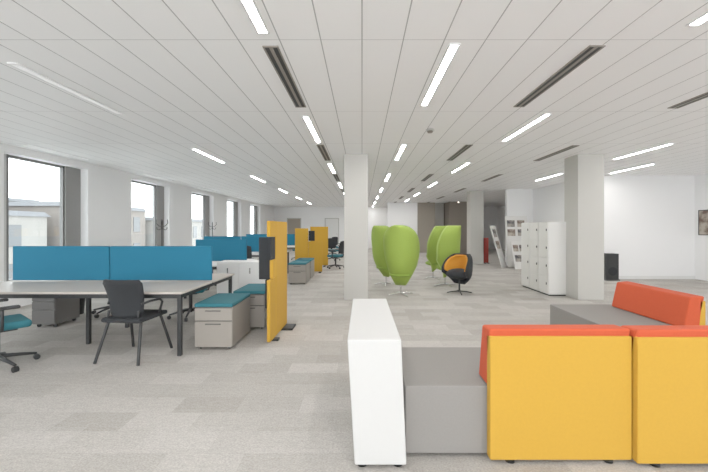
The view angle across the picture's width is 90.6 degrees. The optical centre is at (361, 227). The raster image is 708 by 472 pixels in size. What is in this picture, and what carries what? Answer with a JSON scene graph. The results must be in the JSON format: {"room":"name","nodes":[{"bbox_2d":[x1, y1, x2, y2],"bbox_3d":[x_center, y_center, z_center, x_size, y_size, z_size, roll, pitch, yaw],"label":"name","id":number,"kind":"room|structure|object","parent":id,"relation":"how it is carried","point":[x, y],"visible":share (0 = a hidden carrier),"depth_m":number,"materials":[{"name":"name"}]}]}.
{"room":"open-plan office","nodes":[
{"label":"open-plan office","id":0,"kind":"room"},
{"bbox_2d":[0,143,273,306],"bbox_3d":[-6.470,-0.020,10.000,0.340,2.940,30.000,0,0,0],"label":"wall","id":1,"kind":"structure","parent":0,"point":[105,192],"depth_m":9.06,"materials":[{"name":"paint"}]},
{"bbox_2d":[4,154,80,280],"bbox_3d":[-6.520,-0.175,7.105,0.100,2.350,1.890,0,0,0],"label":"window","id":2,"kind":"structure","parent":1,"relation":"in","point":[70,178],"depth_m":7.65,"materials":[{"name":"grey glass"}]},
{"bbox_2d":[131,180,163,245],"bbox_3d":[-6.520,-0.175,10.505,0.100,2.350,1.890,0,0,0],"label":"window","id":3,"kind":"structure","parent":1,"relation":"in","point":[158,191],"depth_m":11.08,"materials":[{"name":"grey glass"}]},
{"bbox_2d":[192,193,208,238],"bbox_3d":[-6.520,-0.175,13.905,0.100,2.350,1.890,0,0,0],"label":"window","id":4,"kind":"structure","parent":1,"relation":"in","point":[205,199],"depth_m":14.47,"materials":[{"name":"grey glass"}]},
{"bbox_2d":[227,200,237,235],"bbox_3d":[-6.520,-0.175,17.305,0.100,2.350,1.890,0,0,0],"label":"window","id":5,"kind":"structure","parent":1,"relation":"in","point":[235,204],"depth_m":17.90,"materials":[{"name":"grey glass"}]},
{"bbox_2d":[250,205,256,233],"bbox_3d":[-6.520,-0.175,20.705,0.100,2.350,1.890,0,0,0],"label":"window","id":6,"kind":"structure","parent":1,"relation":"in","point":[255,207],"depth_m":21.27,"materials":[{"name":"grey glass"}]},
{"bbox_2d":[274,207,386,247],"bbox_3d":[-0.550,-0.020,25.100,11.500,2.940,0.200,0,0,0],"label":"wall","id":7,"kind":"structure","parent":0,"point":[310,216],"depth_m":25.00,"materials":[{"name":"paint"}]},
{"bbox_2d":[287,218,300,233],"bbox_3d":[-4.850,0.370,24.955,1.020,2.160,0.090,0,0,0],"label":"door","id":8,"kind":"structure","parent":7,"relation":"in","point":[292,223],"depth_m":24.95,"materials":[{"name":"beige paint"}]},
{"bbox_2d":[325,218,338,246],"bbox_3d":[-2.150,0.370,24.955,1.020,2.160,0.090,0,0,0],"label":"door","id":9,"kind":"structure","parent":7,"relation":"in","point":[332,224],"depth_m":24.95,"materials":[{"name":"white paint"}]},
{"bbox_2d":[0,0,707,206],"bbox_3d":[1.525,-1.550,10.050,16.450,0.120,30.500,0,0,0],"label":"ceiling","id":10,"kind":"structure","parent":0,"point":[183,75],"depth_m":3.79,"materials":[{"name":"paint"}]},
{"bbox_2d":[23,144,90,159],"bbox_3d":[-5.950,-1.484,6.910,0.092,0.012,1.420,0,0,0],"label":"recessed light","id":11,"kind":"object","parent":10,"relation":"in","point":[23,144],"visible":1,"depth_m":6.78,"materials":[{"name":"white plastic"}]},
{"bbox_2d":[7,62,123,114],"bbox_3d":[-3.150,-1.484,3.860,0.092,0.012,1.420,0,0,0],"label":"recessed light","id":12,"kind":"object","parent":10,"relation":"in","point":[14,64],"visible":1,"depth_m":3.66,"materials":[{"name":"white plastic"}]},
{"bbox_2d":[145,174,173,180],"bbox_3d":[-5.950,-1.484,10.310,0.092,0.012,1.420,0,0,0],"label":"recessed light","id":13,"kind":"object","parent":10,"relation":"in","point":[145,174],"visible":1,"depth_m":10.27,"materials":[{"name":"white plastic"}]},
{"bbox_2d":[191,148,225,162],"bbox_3d":[-3.150,-1.484,7.260,0.092,0.012,1.420,0,0,0],"label":"recessed light","id":14,"kind":"object","parent":10,"relation":"in","point":[194,149],"visible":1,"depth_m":7.14,"materials":[{"name":"white plastic"}]},
{"bbox_2d":[239,0,269,33],"bbox_3d":[-0.750,-1.484,1.960,0.092,0.012,1.420,0,0,0],"label":"recessed light","id":15,"kind":"object","parent":10,"relation":"in","point":[250,7],"visible":1,"depth_m":2.45,"materials":[{"name":"white plastic"}]},
{"bbox_2d":[262,46,305,107],"bbox_3d":[-0.750,-1.485,3.580,0.130,0.010,1.440,0,0,0],"label":"ceiling vent","id":16,"kind":"object","parent":10,"relation":"in","point":[274,54],"visible":1,"depth_m":3.36,"materials":[{"name":"beige metal"}]},
{"bbox_2d":[302,116,320,142],"bbox_3d":[-0.750,-1.484,5.360,0.092,0.012,1.420,0,0,0],"label":"recessed light","id":17,"kind":"object","parent":10,"relation":"in","point":[307,119],"visible":1,"depth_m":5.21,"materials":[{"name":"white plastic"}]},
{"bbox_2d":[317,145,330,160],"bbox_3d":[-0.750,-1.485,6.980,0.130,0.010,1.440,0,0,0],"label":"ceiling vent","id":18,"kind":"object","parent":10,"relation":"in","point":[321,148],"visible":1,"depth_m":6.88,"materials":[{"name":"beige metal"}]},
{"bbox_2d":[327,163,335,172],"bbox_3d":[-0.750,-1.484,8.760,0.092,0.012,1.420,0,0,0],"label":"recessed light","id":19,"kind":"object","parent":10,"relation":"in","point":[329,164],"visible":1,"depth_m":8.57,"materials":[{"name":"white plastic"}]},
{"bbox_2d":[333,174,339,180],"bbox_3d":[-0.750,-1.485,10.380,0.130,0.010,1.440,0,0,0],"label":"ceiling vent","id":20,"kind":"object","parent":10,"relation":"in","point":[336,177],"visible":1,"depth_m":10.26,"materials":[{"name":"beige metal"}]},
{"bbox_2d":[394,144,406,159],"bbox_3d":[0.750,-1.484,6.930,0.092,0.012,1.420,0,0,0],"label":"recessed light","id":21,"kind":"object","parent":10,"relation":"in","point":[403,146],"visible":1,"depth_m":6.78,"materials":[{"name":"white plastic"}]},
{"bbox_2d":[421,174,433,180],"bbox_3d":[1.920,-1.485,10.370,0.130,0.010,1.440,0,0,0],"label":"ceiling vent","id":22,"kind":"object","parent":10,"relation":"in","point":[429,175],"visible":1,"depth_m":10.26,"materials":[{"name":"beige metal"}]},
{"bbox_2d":[426,128,433,132],"bbox_3d":[1.030,-1.466,5.300,0.130,0.048,0.130,0,0,0],"label":"smoke detector","id":23,"kind":"object","parent":10,"relation":"attached to","point":[430,130],"visible":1,"depth_m":5.26,"materials":[{"name":"white paint"}]},
{"bbox_2d":[420,43,460,105],"bbox_3d":[0.750,-1.484,3.530,0.092,0.012,1.420,0,0,0],"label":"recessed light","id":24,"kind":"object","parent":10,"relation":"in","point":[452,48],"visible":1,"depth_m":3.31,"materials":[{"name":"white plastic"}]},
{"bbox_2d":[446,145,472,160],"bbox_3d":[1.920,-1.485,6.970,0.130,0.010,1.440,0,0,0],"label":"ceiling vent","id":25,"kind":"object","parent":10,"relation":"in","point":[464,148],"visible":1,"depth_m":6.87,"materials":[{"name":"beige metal"}]},
{"bbox_2d":[451,162,470,172],"bbox_3d":[2.420,-1.484,8.660,0.092,0.012,1.420,0,0,0],"label":"recessed light","id":26,"kind":"object","parent":10,"relation":"in","point":[466,163],"visible":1,"depth_m":8.55,"materials":[{"name":"white plastic"}]},
{"bbox_2d":[483,174,502,180],"bbox_3d":[3.850,-1.485,10.420,0.130,0.010,1.440,0,0,0],"label":"ceiling vent","id":27,"kind":"object","parent":10,"relation":"in","point":[495,176],"visible":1,"depth_m":10.26,"materials":[{"name":"grey metal"}]},
{"bbox_2d":[501,113,551,140],"bbox_3d":[2.420,-1.484,5.260,0.092,0.012,1.420,0,0,0],"label":"recessed light","id":28,"kind":"object","parent":10,"relation":"in","point":[544,115],"visible":1,"depth_m":5.09,"materials":[{"name":"white plastic"}]},
{"bbox_2d":[534,173,562,180],"bbox_3d":[5.450,-1.484,10.260,0.092,0.012,1.420,0,0,0],"label":"recessed light","id":29,"kind":"object","parent":10,"relation":"in","point":[560,173],"visible":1,"depth_m":10.17,"materials":[{"name":"white plastic"}]},
{"bbox_2d":[533,145,579,160],"bbox_3d":[3.850,-1.485,7.020,0.130,0.010,1.440,0,0,0],"label":"ceiling vent","id":30,"kind":"object","parent":10,"relation":"in","point":[572,146],"visible":1,"depth_m":6.87,"materials":[{"name":"beige metal"}]},
{"bbox_2d":[513,45,605,106],"bbox_3d":[1.920,-1.485,3.570,0.130,0.010,1.440,0,0,0],"label":"ceiling vent","id":31,"kind":"object","parent":10,"relation":"in","point":[591,50],"visible":1,"depth_m":3.34,"materials":[{"name":"beige metal"}]},
{"bbox_2d":[609,164,653,173],"bbox_3d":[6.750,-1.484,8.810,0.092,0.012,1.420,0,0,0],"label":"recessed light","id":32,"kind":"object","parent":10,"relation":"in","point":[648,164],"visible":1,"depth_m":8.72,"materials":[{"name":"white plastic"}]},
{"bbox_2d":[612,143,674,159],"bbox_3d":[5.450,-1.484,6.860,0.092,0.012,1.420,0,0,0],"label":"recessed light","id":33,"kind":"object","parent":10,"relation":"in","point":[668,144],"visible":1,"depth_m":6.75,"materials":[{"name":"white plastic"}]},
{"bbox_2d":[667,92,707,108],"bbox_3d":[3.850,-1.485,3.620,0.130,0.010,1.440,0,0,0],"label":"ceiling vent","id":34,"kind":"object","parent":10,"relation":"in","point":[705,95],"visible":1,"depth_m":4.10,"materials":[{"name":"beige metal"}]},
{"bbox_2d":[685,11,707,26],"bbox_3d":[2.420,-1.484,1.860,0.092,0.012,1.420,0,0,0],"label":"recessed light","id":35,"kind":"object","parent":10,"relation":"in","point":[703,18],"visible":1,"depth_m":2.51,"materials":[{"name":"white plastic"}]},
{"bbox_2d":[691,14,707,24],"bbox_3d":[2.420,-1.486,1.860,0.062,0.007,1.390,0,0,0],"label":"diffuser","id":36,"kind":"object","parent":35,"relation":"attached to","point":[703,18],"depth_m":2.50,"materials":[{"name":"white plastic"}]},
{"bbox_2d":[0,248,707,471],"bbox_3d":[1.525,1.510,10.050,16.450,0.120,30.500,0,0,0],"label":"floor","id":37,"kind":"structure","parent":0,"point":[256,404],"depth_m":3.26,"materials":[{"name":"carpet"}]},
{"bbox_2d":[0,298,40,372],"bbox_3d":[-3.780,0.953,3.617,0.657,0.994,0.683,0,0,36],"label":"office chair","id":38,"kind":"object","parent":37,"relation":"on","point":[13,322],"visible":1,"depth_m":3.60,"materials":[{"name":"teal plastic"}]},
{"bbox_2d":[32,298,79,326],"bbox_3d":[-4.610,1.190,5.285,0.340,0.520,0.450,0,0,0],"label":"drawer pedestal","id":39,"kind":"object","parent":37,"relation":"on","point":[54,311],"visible":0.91,"depth_m":5.08,"materials":[{"name":"grey metal"}]},
{"bbox_2d":[80,298,85,313],"bbox_3d":[-4.850,1.266,5.900,0.330,0.367,0.330,0,0,0],"label":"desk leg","id":40,"kind":"object","parent":37,"relation":"on","point":[82,300],"visible":0.12,"depth_m":5.89,"materials":[{"name":"black plastic"}]},
{"bbox_2d":[92,306,109,317],"bbox_3d":[-4.221,0.953,5.953,0.657,0.994,0.683,0,0,10],"label":"office chair","id":41,"kind":"object","parent":37,"relation":"on","point":[104,308],"visible":0.08,"depth_m":5.83,"materials":[{"name":"black plastic"}]},
{"bbox_2d":[0,246,233,355],"bbox_3d":[-3.420,0.847,4.740,2.800,1.206,1.620,0,0,0],"label":"desk","id":42,"kind":"object","parent":37,"relation":"on","point":[178,272],"visible":0.9,"depth_m":4.72,"materials":[{"name":"fabric"}]},
{"bbox_2d":[93,279,172,365],"bbox_3d":[-2.577,1.005,3.985,0.536,0.900,0.581,0,0,6],"label":"chair","id":43,"kind":"object","parent":37,"relation":"on","point":[126,302],"visible":1,"depth_m":3.78,"materials":[{"name":"black plastic"}]},
{"bbox_2d":[156,219,167,245],"bbox_3d":[-5.000,0.620,8.750,0.340,1.661,0.340,0,0,0],"label":"coat stand","id":44,"kind":"object","parent":37,"relation":"on","point":[161,226],"visible":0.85,"depth_m":8.75,"materials":[{"name":"grey metal"}]},
{"bbox_2d":[167,287,209,321],"bbox_3d":[-2.802,0.953,5.722,0.657,0.994,0.683,0,0,-15],"label":"office chair","id":45,"kind":"object","parent":37,"relation":"on","point":[190,309],"visible":0.26,"depth_m":5.66,"materials":[{"name":"black plastic"}]},
{"bbox_2d":[184,239,256,298],"bbox_3d":[-3.635,0.847,7.475,2.370,1.206,1.450,0,0,0],"label":"desk","id":46,"kind":"object","parent":37,"relation":"on","point":[222,249],"visible":0.23,"depth_m":7.46,"materials":[{"name":"blue fabric"}]},
{"bbox_2d":[194,293,249,348],"bbox_3d":[-1.765,1.173,4.485,0.456,0.553,0.699,0,0,0],"label":"drawer pedestal","id":47,"kind":"object","parent":37,"relation":"on","point":[221,319],"visible":1,"depth_m":4.15,"materials":[{"name":"beige metal"}]},
{"bbox_2d":[194,293,249,306],"bbox_3d":[-1.765,0.920,4.492,0.456,0.046,0.685,0,0,0],"label":"seat cushion","id":48,"kind":"object","parent":47,"relation":"on","point":[219,299],"depth_m":4.39,"materials":[{"name":"teal fabric"}]},
{"bbox_2d":[217,260,265,292],"bbox_3d":[-2.200,1.030,6.446,0.800,0.840,0.408,0,0,0],"label":"sideboard","id":49,"kind":"object","parent":37,"relation":"on","point":[245,272],"visible":0.45,"depth_m":6.25,"materials":[{"name":"white paint"}]},
{"bbox_2d":[204,236,288,273],"bbox_3d":[-3.560,0.847,10.400,2.520,1.206,1.600,0,0,0],"label":"desk","id":50,"kind":"object","parent":37,"relation":"on","point":[253,241],"visible":0.23,"depth_m":10.38,"materials":[{"name":"blue fabric"}]},
{"bbox_2d":[233,284,266,328],"bbox_3d":[-1.610,1.173,5.315,0.456,0.553,0.699,0,0,0],"label":"drawer pedestal","id":51,"kind":"object","parent":37,"relation":"on","point":[258,312],"visible":0.43,"depth_m":4.98,"materials":[{"name":"beige metal"}]},
{"bbox_2d":[233,284,264,293],"bbox_3d":[-1.610,0.920,5.322,0.456,0.046,0.685,0,0,0],"label":"seat cushion","id":52,"kind":"object","parent":51,"relation":"on","point":[249,288],"depth_m":5.11,"materials":[{"name":"teal fabric"}]},
{"bbox_2d":[247,246,253,258],"bbox_3d":[-3.101,0.953,8.902,0.657,0.994,0.683,0,0,0],"label":"office chair","id":53,"kind":"object","parent":37,"relation":"on","point":[249,251],"visible":0.08,"depth_m":9.14,"materials":[{"name":"black plastic"}]},
{"bbox_2d":[246,234,294,248],"bbox_3d":[-3.560,0.847,14.200,2.520,1.206,1.600,0,0,0],"label":"desk","id":54,"kind":"object","parent":37,"relation":"on","point":[290,237],"visible":0.06,"depth_m":14.18,"materials":[{"name":"white paint"}]},
{"bbox_2d":[259,221,295,341],"bbox_3d":[-1.159,0.680,4.787,0.289,1.540,0.882,0,0,11],"label":"screen","id":55,"kind":"object","parent":37,"relation":"on","point":[273,247],"visible":1,"depth_m":4.56,"materials":[{"name":"yellow fabric"}]},
{"bbox_2d":[288,261,309,283],"bbox_3d":[-1.660,1.173,9.286,0.456,0.553,0.699,0,0,0],"label":"drawer pedestal","id":56,"kind":"object","parent":37,"relation":"on","point":[299,271],"visible":1,"depth_m":8.95,"materials":[{"name":"beige metal"}]},
{"bbox_2d":[288,261,309,264],"bbox_3d":[-1.660,0.920,9.293,0.456,0.046,0.685,0,0,0],"label":"seat cushion","id":57,"kind":"object","parent":56,"relation":"on","point":[293,262],"depth_m":9.10,"materials":[{"name":"teal fabric"}]},
{"bbox_2d":[295,258,313,277],"bbox_3d":[-1.660,1.173,10.185,0.456,0.553,0.699,0,0,0],"label":"drawer pedestal","id":58,"kind":"object","parent":37,"relation":"on","point":[311,260],"visible":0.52,"depth_m":9.97,"materials":[{"name":"beige metal"}]},
{"bbox_2d":[295,258,313,260],"bbox_3d":[-1.660,0.920,10.193,0.456,0.046,0.685,0,0,0],"label":"seat cushion","id":59,"kind":"object","parent":58,"relation":"on","point":[299,259],"depth_m":9.97,"materials":[{"name":"teal fabric"}]},
{"bbox_2d":[295,228,321,272],"bbox_3d":[-1.740,0.730,11.400,0.881,1.440,0.300,0,0,0],"label":"screen","id":60,"kind":"object","parent":37,"relation":"on","point":[304,248],"visible":0.8,"depth_m":11.38,"materials":[{"name":"yellow fabric"}]},
{"bbox_2d":[310,227,327,266],"bbox_3d":[-1.625,0.700,13.280,0.659,1.500,0.400,0,0,0],"label":"screen","id":61,"kind":"object","parent":37,"relation":"on","point":[321,233],"visible":0.59,"depth_m":13.32,"materials":[{"name":"yellow fabric"}]},
{"bbox_2d":[328,237,337,254],"bbox_3d":[-1.597,0.953,18.599,0.657,0.994,0.683,0,0,-40],"label":"office chair","id":62,"kind":"object","parent":37,"relation":"on","point":[336,238],"visible":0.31,"depth_m":18.47,"materials":[{"name":"black fabric"}]},
{"bbox_2d":[328,238,339,260],"bbox_3d":[-1.302,0.953,15.602,0.657,0.994,0.683,0,0,-20],"label":"office chair","id":63,"kind":"object","parent":37,"relation":"on","point":[331,241],"visible":0.55,"depth_m":15.84,"materials":[{"name":"black fabric"}]},
{"bbox_2d":[327,241,343,268],"bbox_3d":[-0.947,0.953,12.600,0.683,0.994,0.657,0,0,20],"label":"office chair","id":64,"kind":"object","parent":37,"relation":"on","point":[340,254],"visible":0.95,"depth_m":12.43,"materials":[{"name":"fabric"}]},
{"bbox_2d":[344,154,367,299],"bbox_3d":[-0.120,-0.020,7.290,0.480,2.940,0.480,0,0,0],"label":"column","id":65,"kind":"structure","parent":37,"relation":"on","point":[355,165],"depth_m":7.05,"materials":[{"name":"paint"}]},
{"bbox_2d":[371,226,394,285],"bbox_3d":[0.546,0.693,8.900,0.621,1.509,0.804,0,0,-35],"label":"lounge chair","id":66,"kind":"object","parent":37,"relation":"on","point":[377,234],"visible":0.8,"depth_m":8.69,"materials":[{"name":"green fabric"}]},
{"bbox_2d":[376,266,387,269],"bbox_3d":[0.604,1.000,8.938,0.480,0.150,0.500,0,0,-35],"label":"seat cushion","id":67,"kind":"object","parent":66,"relation":"on","point":[378,267],"depth_m":8.73,"materials":[{"name":"green fabric"}]},
{"bbox_2d":[383,225,419,296],"bbox_3d":[0.805,0.693,7.518,0.804,1.509,0.621,0,0,22],"label":"lounge chair","id":68,"kind":"object","parent":37,"relation":"on","point":[401,244],"visible":1,"depth_m":7.32,"materials":[{"name":"green fabric"}]},
{"bbox_2d":[389,273,411,277],"bbox_3d":[0.833,1.000,7.582,0.500,0.150,0.480,0,0,22],"label":"seat cushion","id":69,"kind":"object","parent":68,"relation":"on","point":[393,275],"depth_m":7.39,"materials":[{"name":"green fabric"}]},
{"bbox_2d":[425,226,445,279],"bbox_3d":[2.113,0.693,9.968,0.621,1.509,0.804,0,0,20],"label":"lounge chair","id":70,"kind":"object","parent":37,"relation":"on","point":[433,239],"visible":0.7,"depth_m":9.68,"materials":[{"name":"green fabric"}]},
{"bbox_2d":[435,203,443,225],"bbox_3d":[4.645,-0.020,21.240,0.530,2.940,0.480,0,0,0],"label":"column","id":71,"kind":"structure","parent":37,"relation":"on","point":[439,207],"depth_m":21.00,"materials":[{"name":"paint"}]},
{"bbox_2d":[434,226,460,286],"bbox_3d":[2.178,0.693,8.807,0.621,1.509,0.804,0,0,28],"label":"lounge chair","id":72,"kind":"object","parent":37,"relation":"on","point":[449,241],"visible":0.73,"depth_m":8.53,"materials":[{"name":"green fabric"}]},
{"bbox_2d":[441,253,472,294],"bbox_3d":[2.169,1.011,7.799,0.638,0.873,0.655,0,0,-40],"label":"tub chair","id":73,"kind":"object","parent":37,"relation":"on","point":[458,267],"visible":1,"depth_m":7.80,"materials":[{"name":"black fabric"}]},
{"bbox_2d":[446,268,466,279],"bbox_3d":[2.155,1.020,7.787,0.600,0.240,0.540,0,0,-40],"label":"seat cushion","id":74,"kind":"object","parent":73,"relation":"on","point":[453,273],"depth_m":7.60,"materials":[{"name":"black fabric"}]},
{"bbox_2d":[467,191,483,263],"bbox_3d":[4.615,-0.020,14.290,0.530,2.940,0.480,0,0,0],"label":"column","id":75,"kind":"structure","parent":37,"relation":"on","point":[475,199],"depth_m":14.05,"materials":[{"name":"paint"}]},
{"bbox_2d":[484,238,488,263],"bbox_3d":[5.100,0.925,14.400,0.200,1.050,0.300,0,0,0],"label":"display board","id":76,"kind":"object","parent":37,"relation":"on","point":[486,240],"visible":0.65,"depth_m":14.38,"materials":[{"name":"red plastic"}]},
{"bbox_2d":[348,299,631,466],"bbox_3d":[0.784,1.036,2.750,1.744,0.829,1.300,0,0,0],"label":"sofa","id":77,"kind":"object","parent":37,"relation":"on","point":[529,392],"visible":1,"depth_m":2.15,"materials":[{"name":"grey fabric"}]},
{"bbox_2d":[490,226,506,267],"bbox_3d":[5.111,0.681,13.142,0.460,1.542,0.550,0,0,40],"label":"display board","id":78,"kind":"object","parent":37,"relation":"on","point":[492,228],"visible":0.97,"depth_m":13.10,"materials":[{"name":"metal"}]},
{"bbox_2d":[505,216,526,266],"bbox_3d":[5.877,0.494,13.242,0.800,1.914,0.406,0,0,8],"label":"display board","id":79,"kind":"object","parent":37,"relation":"on","point":[512,223],"visible":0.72,"depth_m":13.32,"materials":[{"name":"metal"}]},
{"bbox_2d":[507,229,514,235],"bbox_3d":[5.686,0.173,13.321,0.280,0.260,0.006,0,-11,8],"label":"print","id":80,"kind":"object","parent":79,"relation":"attached to","point":[511,232],"depth_m":13.32},
{"bbox_2d":[507,220,514,226],"bbox_3d":[5.696,-0.170,13.390,0.280,0.260,0.006,0,-11,8],"label":"print","id":81,"kind":"object","parent":79,"relation":"attached to","point":[510,223],"depth_m":13.39},
{"bbox_2d":[517,220,523,226],"bbox_3d":[6.052,-0.170,13.339,0.260,0.260,0.006,0,-11,8],"label":"print","id":82,"kind":"object","parent":79,"relation":"attached to","point":[519,222],"depth_m":13.35},
{"bbox_2d":[511,241,520,268],"bbox_3d":[5.594,0.966,12.471,0.500,0.972,0.265,0,0,-12],"label":"display board","id":83,"kind":"object","parent":37,"relation":"on","point":[515,245],"visible":0.61,"depth_m":12.46,"materials":[{"name":"paper"}]},
{"bbox_2d":[513,245,518,251],"bbox_3d":[5.486,0.720,12.498,0.200,0.240,0.006,0,-14,-12],"label":"print","id":84,"kind":"object","parent":83,"relation":"attached to","point":[515,247],"depth_m":12.50},
{"bbox_2d":[515,255,520,261],"bbox_3d":[5.603,1.079,12.429,0.360,0.240,0.006,0,-14,-12],"label":"print","id":85,"kind":"object","parent":83,"relation":"attached to","point":[517,257],"depth_m":12.41},
{"bbox_2d":[521,223,530,288],"bbox_3d":[4.178,0.660,8.508,0.464,1.580,0.415,0,0,0],"label":"cabinet","id":86,"kind":"object","parent":37,"relation":"on","point":[525,271],"visible":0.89,"depth_m":8.48,"materials":[{"name":"white metal"}]},
{"bbox_2d":[529,222,539,291],"bbox_3d":[4.178,0.660,8.088,0.464,1.580,0.415,0,0,0],"label":"cabinet","id":87,"kind":"object","parent":37,"relation":"on","point":[533,226],"visible":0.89,"depth_m":8.08,"materials":[{"name":"white metal"}]},
{"bbox_2d":[538,222,565,295],"bbox_3d":[4.178,0.660,7.668,0.464,1.580,0.415,0,0,0],"label":"cabinet","id":88,"kind":"object","parent":37,"relation":"on","point":[551,235],"visible":0.97,"depth_m":7.46,"materials":[{"name":"white metal"}]},
{"bbox_2d":[564,154,603,299],"bbox_3d":[4.615,-0.020,7.290,0.530,2.940,0.480,0,0,0],"label":"column","id":89,"kind":"structure","parent":37,"relation":"on","point":[583,173],"depth_m":7.05,"materials":[{"name":"paint"}]},
{"bbox_2d":[604,253,619,280],"bbox_3d":[6.920,1.080,9.780,0.400,0.740,0.260,0,0,0],"label":"loudspeaker","id":90,"kind":"object","parent":37,"relation":"on","point":[611,260],"visible":0.86,"depth_m":9.67,"materials":[{"name":"black plastic"}]},
{"bbox_2d":[550,281,705,325],"bbox_3d":[2.910,1.061,4.000,0.920,0.779,1.140,0,0,0],"label":"sofa","id":91,"kind":"object","parent":37,"relation":"on","point":[633,303],"visible":0.35,"depth_m":3.89,"materials":[{"name":"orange fabric"}]},
{"bbox_2d":[621,325,707,467],"bbox_3d":[2.106,1.033,2.485,0.888,0.834,0.750,0,0,0],"label":"sofa","id":92,"kind":"object","parent":37,"relation":"on","point":[670,362],"visible":0.65,"depth_m":2.11,"materials":[{"name":"yellow fabric"}]},
{"bbox_2d":[387,203,416,232],"bbox_3d":[2.375,-0.020,20.600,1.750,2.940,0.200,0,0,0],"label":"wall partition","id":93,"kind":"structure","parent":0,"point":[405,214],"depth_m":20.50,"materials":[{"name":"paint"}]},
{"bbox_2d":[417,203,434,252],"bbox_3d":[3.785,-0.020,22.300,1.030,2.940,3.400,0,0,0],"label":"wall","id":94,"kind":"structure","parent":0,"point":[425,211],"depth_m":20.60,"materials":[{"name":"beige paint"}]},
{"bbox_2d":[444,202,466,253],"bbox_3d":[5.675,-0.020,20.800,1.450,2.940,2.000,0,0,0],"label":"wall","id":95,"kind":"structure","parent":0,"point":[455,213],"depth_m":19.80,"materials":[{"name":"paint"}]},
{"bbox_2d":[484,207,497,248],"bbox_3d":[7.325,-0.020,24.800,4.250,2.940,0.800,0,0,0],"label":"wall","id":96,"kind":"structure","parent":0,"point":[490,213],"depth_m":24.40,"materials":[{"name":"paint"}]},
{"bbox_2d":[505,189,532,265],"bbox_3d":[6.200,-0.020,13.600,1.200,2.940,0.200,0,0,0],"label":"wall","id":97,"kind":"structure","parent":0,"point":[518,202],"depth_m":13.50,"materials":[{"name":"paint"}]},
{"bbox_2d":[533,183,563,221],"bbox_3d":[6.700,-0.020,11.825,0.200,2.940,3.350,0,0,0],"label":"wall","id":98,"kind":"structure","parent":0,"point":[548,201],"depth_m":12.32,"materials":[{"name":"paint"}]},
{"bbox_2d":[498,174,707,280],"bbox_3d":[9.550,-0.020,10.000,0.200,2.940,30.000,0,0,0],"label":"wall","id":99,"kind":"structure","parent":0,"point":[700,181],"depth_m":9.83,"materials":[{"name":"paint"}]},
{"bbox_2d":[698,210,707,234],"bbox_3d":[9.440,-0.150,9.620,0.020,0.700,0.400,0,0,0],"label":"wall picture","id":100,"kind":"object","parent":99,"relation":"attached to","point":[702,214],"visible":1,"depth_m":9.69,"materials":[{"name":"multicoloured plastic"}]},
{"bbox_2d":[604,176,693,275],"bbox_3d":[8.025,-0.020,10.050,2.850,2.940,0.200,0,0,0],"label":"wall","id":101,"kind":"structure","parent":0,"point":[649,220],"depth_m":9.95,"materials":[{"name":"paint"}]},
{"bbox_2d":[619,276,694,278],"bbox_3d":[8.035,1.405,9.940,2.830,0.090,0.020,0,0,0],"label":"baseboard","id":102,"kind":"structure","parent":101,"relation":"attached to","point":[620,277],"depth_m":9.93,"materials":[{"name":"white paint"}]},
{"label":"outside","id":103,"kind":"structure","parent":0,"visible":0},
{"bbox_3d":[-49.150,9.550,35.000,81.700,0.200,150.000,0,0,0],"label":"ground","id":104,"kind":"structure","parent":103,"visible":0},
{"bbox_2d":[9,198,39,201],"bbox_3d":[-53.000,2.150,37.000,14.400,14.600,26.400,0,0,0],"label":"neighbouring building","id":105,"kind":"structure","parent":104,"relation":"on","point":[10,199],"depth_m":47.13,"materials":[{"name":"stone"}]},
{"bbox_2d":[9,210,50,278],"bbox_3d":[-32.500,3.450,20.000,11.400,12.000,20.400,0,0,0],"label":"neighbouring building","id":106,"kind":"structure","parent":104,"relation":"on","point":[26,228],"depth_m":28.09,"materials":[{"name":"stone"}]},
{"bbox_2d":[9,202,147,245],"bbox_3d":[-31.500,2.950,36.500,11.400,13.000,11.400,0,0,0],"label":"neighbouring building","id":107,"kind":"structure","parent":104,"relation":"on","point":[52,209],"depth_m":31.00,"materials":[{"name":"metal"}]},
{"bbox_2d":[145,217,201,245],"bbox_3d":[-30.500,3.450,53.500,11.400,12.000,21.400,0,0,0],"label":"neighbouring building","id":108,"kind":"structure","parent":104,"relation":"on","point":[196,223],"depth_m":43.05,"materials":[{"name":"stone"}]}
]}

